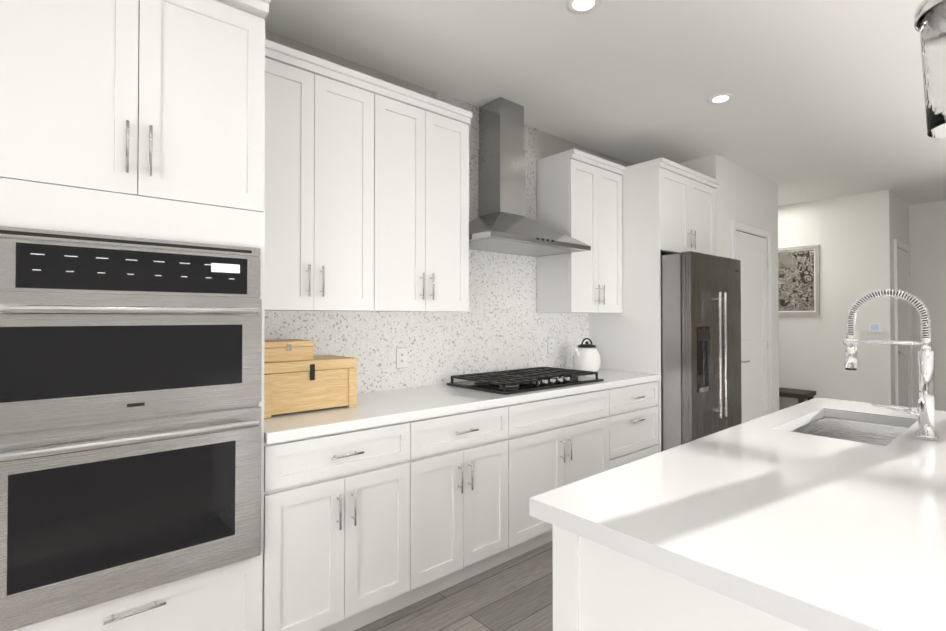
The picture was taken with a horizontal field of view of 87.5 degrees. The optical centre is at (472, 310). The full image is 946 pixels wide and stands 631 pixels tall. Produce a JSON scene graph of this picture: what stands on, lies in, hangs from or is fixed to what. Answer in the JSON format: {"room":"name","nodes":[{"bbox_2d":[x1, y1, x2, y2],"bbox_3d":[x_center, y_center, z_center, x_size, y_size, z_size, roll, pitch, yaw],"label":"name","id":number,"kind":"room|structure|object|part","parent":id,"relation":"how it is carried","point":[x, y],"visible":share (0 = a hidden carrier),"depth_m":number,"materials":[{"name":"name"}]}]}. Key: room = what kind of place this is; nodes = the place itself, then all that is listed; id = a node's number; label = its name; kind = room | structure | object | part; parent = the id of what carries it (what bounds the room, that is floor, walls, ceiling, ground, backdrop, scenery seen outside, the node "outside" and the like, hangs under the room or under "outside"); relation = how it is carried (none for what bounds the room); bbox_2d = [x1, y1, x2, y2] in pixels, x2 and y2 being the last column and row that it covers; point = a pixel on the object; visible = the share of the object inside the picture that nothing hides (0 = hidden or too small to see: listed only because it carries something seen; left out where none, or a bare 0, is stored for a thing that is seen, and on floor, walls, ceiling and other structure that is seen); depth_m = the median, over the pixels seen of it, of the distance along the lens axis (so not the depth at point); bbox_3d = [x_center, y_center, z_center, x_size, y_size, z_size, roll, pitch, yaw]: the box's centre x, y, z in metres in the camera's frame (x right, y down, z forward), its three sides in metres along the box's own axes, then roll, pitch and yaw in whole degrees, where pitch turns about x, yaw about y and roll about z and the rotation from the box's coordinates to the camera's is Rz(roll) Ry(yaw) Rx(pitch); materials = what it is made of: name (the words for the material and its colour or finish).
{"room":"kitchen","nodes":[
{"label":"kitchen","id":0,"kind":"room"},
{"bbox_2d":[265,30,632,166],"bbox_3d":[-0.766,0.003,2.698,6.360,2.740,0.140,1,-1,-41],"label":"wall","id":1,"kind":"structure","parent":0,"point":[548,145],"depth_m":2.94,"materials":[{"name":"white paint"}]},
{"bbox_2d":[264,39,471,311],"bbox_3d":[-0.575,-0.564,2.528,1.218,1.130,0.349,1,-1,-41],"label":"upper cabinet","id":2,"kind":"object","parent":1,"relation":"attached to","point":[366,192],"visible":0.96,"depth_m":2.38,"materials":[{"name":"white paint"}]},
{"bbox_2d":[265,249,588,392],"bbox_3d":[-0.103,-0.011,3.169,2.780,1.020,0.010,1,-1,-41],"label":"tile backsplash","id":3,"kind":"structure","parent":1,"relation":"attached to","point":[501,324],"depth_m":3.18,"materials":[{"name":"tile"}]},
{"bbox_2d":[396,347,406,368],"bbox_3d":[-0.414,0.275,2.883,0.075,0.119,0.008,1,-1,-41],"label":"electrical outlet","id":4,"kind":"object","parent":3,"relation":"attached to","point":[401,357],"visible":1,"depth_m":2.88,"materials":[{"name":"white plastic"}]},
{"bbox_2d":[548,338,553,353],"bbox_3d":[0.594,0.266,3.751,0.075,0.119,0.008,1,-1,-41],"label":"electrical outlet","id":5,"kind":"object","parent":3,"relation":"attached to","point":[550,345],"visible":1,"depth_m":3.75,"materials":[{"name":"white plastic"}]},
{"bbox_2d":[435,91,536,221],"bbox_3d":[0.117,-0.939,3.369,0.930,0.839,0.010,1,-1,-41],"label":"tile backsplash","id":6,"kind":"structure","parent":1,"relation":"attached to","point":[530,140],"depth_m":3.29,"materials":[{"name":"tile"}]},
{"bbox_2d":[469,97,590,256],"bbox_3d":[0.282,-0.879,3.176,0.906,0.960,0.488,1,-1,-41],"label":"range hood","id":7,"kind":"object","parent":1,"relation":"attached to","point":[502,223],"visible":0.98,"depth_m":3.18,"materials":[{"name":"silver metal"}]},
{"bbox_2d":[537,149,624,312],"bbox_3d":[0.827,-0.550,3.733,0.635,1.130,0.349,1,-1,-41],"label":"upper cabinet","id":8,"kind":"object","parent":1,"relation":"attached to","point":[579,195],"visible":1,"depth_m":3.58,"materials":[{"name":"white paint"}]},
{"bbox_2d":[354,541,552,630],"bbox_3d":[2.441,1.396,2.049,10.400,0.060,8.400,1,-1,-41],"label":"floor","id":9,"kind":"structure","parent":0,"point":[515,594],"depth_m":2.30,"materials":[{"name":"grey wood"}]},
{"bbox_2d":[0,0,269,630],"bbox_3d":[-1.248,0.112,1.749,0.804,2.500,0.662,1,-1,-41],"label":"tall cabinet","id":10,"kind":"object","parent":9,"relation":"on","point":[144,119],"visible":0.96,"depth_m":1.56,"materials":[{"name":"white paint"}]},
{"bbox_2d":[0,226,261,630],"bbox_3d":[-1.025,0.317,1.504,0.738,1.085,0.122,1,-1,-41],"label":"wall oven","id":11,"kind":"object","parent":10,"relation":"in","point":[130,413],"visible":1,"depth_m":1.48,"materials":[{"name":"silver metal"}]},
{"bbox_2d":[262,418,425,630],"bbox_3d":[-0.691,0.928,2.241,0.689,0.880,0.606,1,-1,-41],"label":"base cabinet","id":12,"kind":"object","parent":9,"relation":"on","point":[364,527],"depth_m":1.99,"materials":[{"name":"white paint"}]},
{"bbox_2d":[264,369,660,443],"bbox_3d":[0.108,0.474,2.917,2.777,0.040,0.631,1,-1,-41],"label":"countertop","id":13,"kind":"structure","parent":12,"relation":"on","point":[380,408],"depth_m":2.36,"materials":[{"name":"white stone"}]},
{"bbox_2d":[264,339,356,418],"bbox_3d":[-0.794,0.290,2.267,0.430,0.311,0.290,1,-1,-41],"label":"wood chest","id":14,"kind":"object","parent":13,"relation":"on","point":[322,382],"depth_m":2.15,"materials":[{"name":"brown wood"}]},
{"bbox_3d":[-0.862,0.176,2.209,0.226,0.085,0.220,1,-1,-41],"label":"wood chest","id":15,"kind":"part","parent":14,"relation":"part of","materials":[{"name":"brown wood"}]},
{"bbox_2d":[447,367,603,394],"bbox_3d":[0.346,0.427,3.121,0.895,0.056,0.510,1,-1,-41],"label":"gas cooktop","id":16,"kind":"object","parent":13,"relation":"in","point":[508,382],"visible":1,"depth_m":2.99,"materials":[{"name":"black metal"}]},
{"bbox_2d":[573,338,600,371],"bbox_3d":[0.832,0.331,3.659,0.245,0.261,0.208,1,-1,-41],"label":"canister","id":17,"kind":"object","parent":13,"relation":"on","point":[586,356],"visible":0.94,"depth_m":3.59,"materials":[{"name":"white ceramic"}]},
{"bbox_2d":[426,403,521,597],"bbox_3d":[-0.243,0.932,2.626,0.736,0.880,0.606,1,-1,-41],"label":"base cabinet","id":18,"kind":"object","parent":9,"relation":"on","point":[474,458],"depth_m":2.45,"materials":[{"name":"white paint"}]},
{"bbox_2d":[522,388,613,553],"bbox_3d":[0.315,0.938,3.105,0.976,0.880,0.606,1,-1,-41],"label":"base cabinet","id":19,"kind":"object","parent":9,"relation":"on","point":[568,439],"depth_m":2.89,"materials":[{"name":"white paint"}]},
{"bbox_2d":[614,381,657,467],"bbox_3d":[0.895,0.944,3.605,0.678,0.880,0.606,1,-1,-41],"label":"base cabinet","id":20,"kind":"object","parent":9,"relation":"on","point":[635,408],"depth_m":3.41,"materials":[{"name":"white paint"}]},
{"bbox_2d":[589,157,719,452],"bbox_3d":[1.534,0.140,4.143,0.975,2.500,0.660,1,-1,-41],"label":"cabinet","id":21,"kind":"object","parent":9,"relation":"on","point":[668,207],"visible":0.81,"depth_m":3.77,"materials":[{"name":"white paint"}]},
{"bbox_2d":[553,525,808,630],"bbox_3d":[1.281,0.919,1.467,2.106,0.880,0.920,1,-1,-41],"label":"kitchen island","id":22,"kind":"object","parent":9,"relation":"on","point":[597,587],"depth_m":0.99,"materials":[{"name":"white paint"}]},
{"bbox_2d":[529,397,945,630],"bbox_3d":[1.368,0.456,1.375,2.180,0.040,1.260,1,-1,-41],"label":"island countertop","id":23,"kind":"structure","parent":22,"relation":"on","point":[771,514],"depth_m":1.04,"materials":[{"name":"white stone"}]},
{"bbox_2d":[790,417,908,445],"bbox_3d":[1.474,0.597,1.933,0.704,0.223,0.384,1,-1,-41],"label":"undermount sink","id":24,"kind":"object","parent":23,"relation":"in","point":[864,432],"depth_m":2.18,"materials":[{"name":"silver metal"}]},
{"bbox_2d":[843,289,938,439],"bbox_3d":[1.496,0.179,1.782,0.060,0.520,0.264,1,-1,-41],"label":"spring faucet","id":25,"kind":"object","parent":23,"relation":"on","point":[924,412],"visible":1,"depth_m":1.71,"materials":[{"name":"silver metal"}]},
{"bbox_2d":[660,251,741,451],"bbox_3d":[1.604,0.489,4.018,0.860,1.800,0.900,1,-1,-41],"label":"fridge","id":26,"kind":"object","parent":9,"relation":"on","point":[700,345],"visible":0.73,"depth_m":3.59,"materials":[{"name":"silver metal"}]},
{"bbox_2d":[779,387,815,403],"bbox_3d":[3.748,1.187,6.004,0.435,0.450,0.610,1,-1,-41],"label":"bench","id":27,"kind":"object","parent":9,"relation":"on","point":[801,395],"visible":0.25,"depth_m":5.80,"materials":[{"name":"brown wood"}]},
{"bbox_2d":[264,0,945,205],"bbox_3d":[2.441,-1.414,2.082,10.400,0.080,8.400,1,-1,-41],"label":"ceiling","id":28,"kind":"structure","parent":0,"point":[827,101],"depth_m":2.82,"materials":[{"name":"white paint"}]},
{"bbox_2d":[566,0,601,13],"bbox_3d":[0.492,-1.369,2.200,0.156,0.006,0.156,1,-1,-41],"label":"recessed light","id":29,"kind":"object","parent":28,"relation":"in","point":[580,6],"visible":1,"depth_m":2.21,"materials":[{"name":"white paint"}]},
{"bbox_2d":[707,93,733,104],"bbox_3d":[1.587,-1.357,3.167,0.156,0.006,0.156,1,-1,-41],"label":"recessed light","id":30,"kind":"object","parent":28,"relation":"in","point":[722,98],"visible":1,"depth_m":3.15,"materials":[{"name":"white paint"}]},
{"bbox_2d":[914,0,945,137],"bbox_3d":[1.004,-0.878,0.986,0.188,1.017,0.188,1,-1,-41],"label":"pendant light","id":31,"kind":"object","parent":28,"relation":"hanging from","point":[930,21],"visible":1,"depth_m":0.99,"materials":[{"name":"clear glass"}]},
{"bbox_2d":[679,155,778,412],"bbox_3d":[2.416,0.030,5.024,1.500,2.740,0.760,1,-1,-41],"label":"wall","id":32,"kind":"structure","parent":0,"point":[743,195],"depth_m":4.71,"materials":[{"name":"white paint"}]},
{"bbox_2d":[730,219,771,422],"bbox_3d":[2.685,0.291,4.709,0.922,2.211,0.061,1,-1,-41],"label":"door","id":33,"kind":"structure","parent":32,"relation":"attached to","point":[751,247],"depth_m":4.77,"materials":[{"name":"white paint"}]},
{"bbox_2d":[778,189,908,409],"bbox_3d":[4.129,0.054,7.005,1.400,2.740,2.990,1,-1,-41],"label":"wall","id":34,"kind":"structure","parent":0,"point":[853,237],"depth_m":5.75,"materials":[{"name":"white paint"}]},
{"bbox_2d":[778,245,819,314],"bbox_3d":[3.960,-0.367,6.106,0.030,0.840,0.540,1,-1,-41],"label":"framed art","id":35,"kind":"object","parent":34,"relation":"attached to","point":[799,280],"visible":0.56,"depth_m":6.06,"materials":[{"name":"paper"}]},
{"bbox_2d":[847,331,859,339],"bbox_3d":[4.353,0.288,5.658,0.008,0.120,0.120,1,-1,-41],"label":"switch plate","id":36,"kind":"object","parent":34,"relation":"attached to","point":[857,334],"visible":0.33,"depth_m":5.63,"materials":[{"name":"white plastic"}]},
{"bbox_2d":[869,323,880,331],"bbox_3d":[4.479,0.186,5.503,0.021,0.100,0.100,1,-1,-41],"label":"thermostat","id":37,"kind":"object","parent":34,"relation":"attached to","point":[874,327],"visible":0.96,"depth_m":5.50,"materials":[{"name":"white plastic"}]},
{"bbox_2d":[894,239,912,406],"bbox_3d":[5.109,0.304,5.830,0.922,2.211,0.061,1,-1,-41],"label":"door","id":38,"kind":"structure","parent":34,"relation":"attached to","point":[903,328],"depth_m":5.85,"materials":[{"name":"white paint"}]},
{"bbox_2d":[909,201,945,410],"bbox_3d":[7.279,0.021,4.214,0.140,2.740,5.350,1,-1,-41],"label":"wall","id":39,"kind":"structure","parent":0,"point":[927,232],"depth_m":6.05,"materials":[{"name":"white paint"}]}
]}

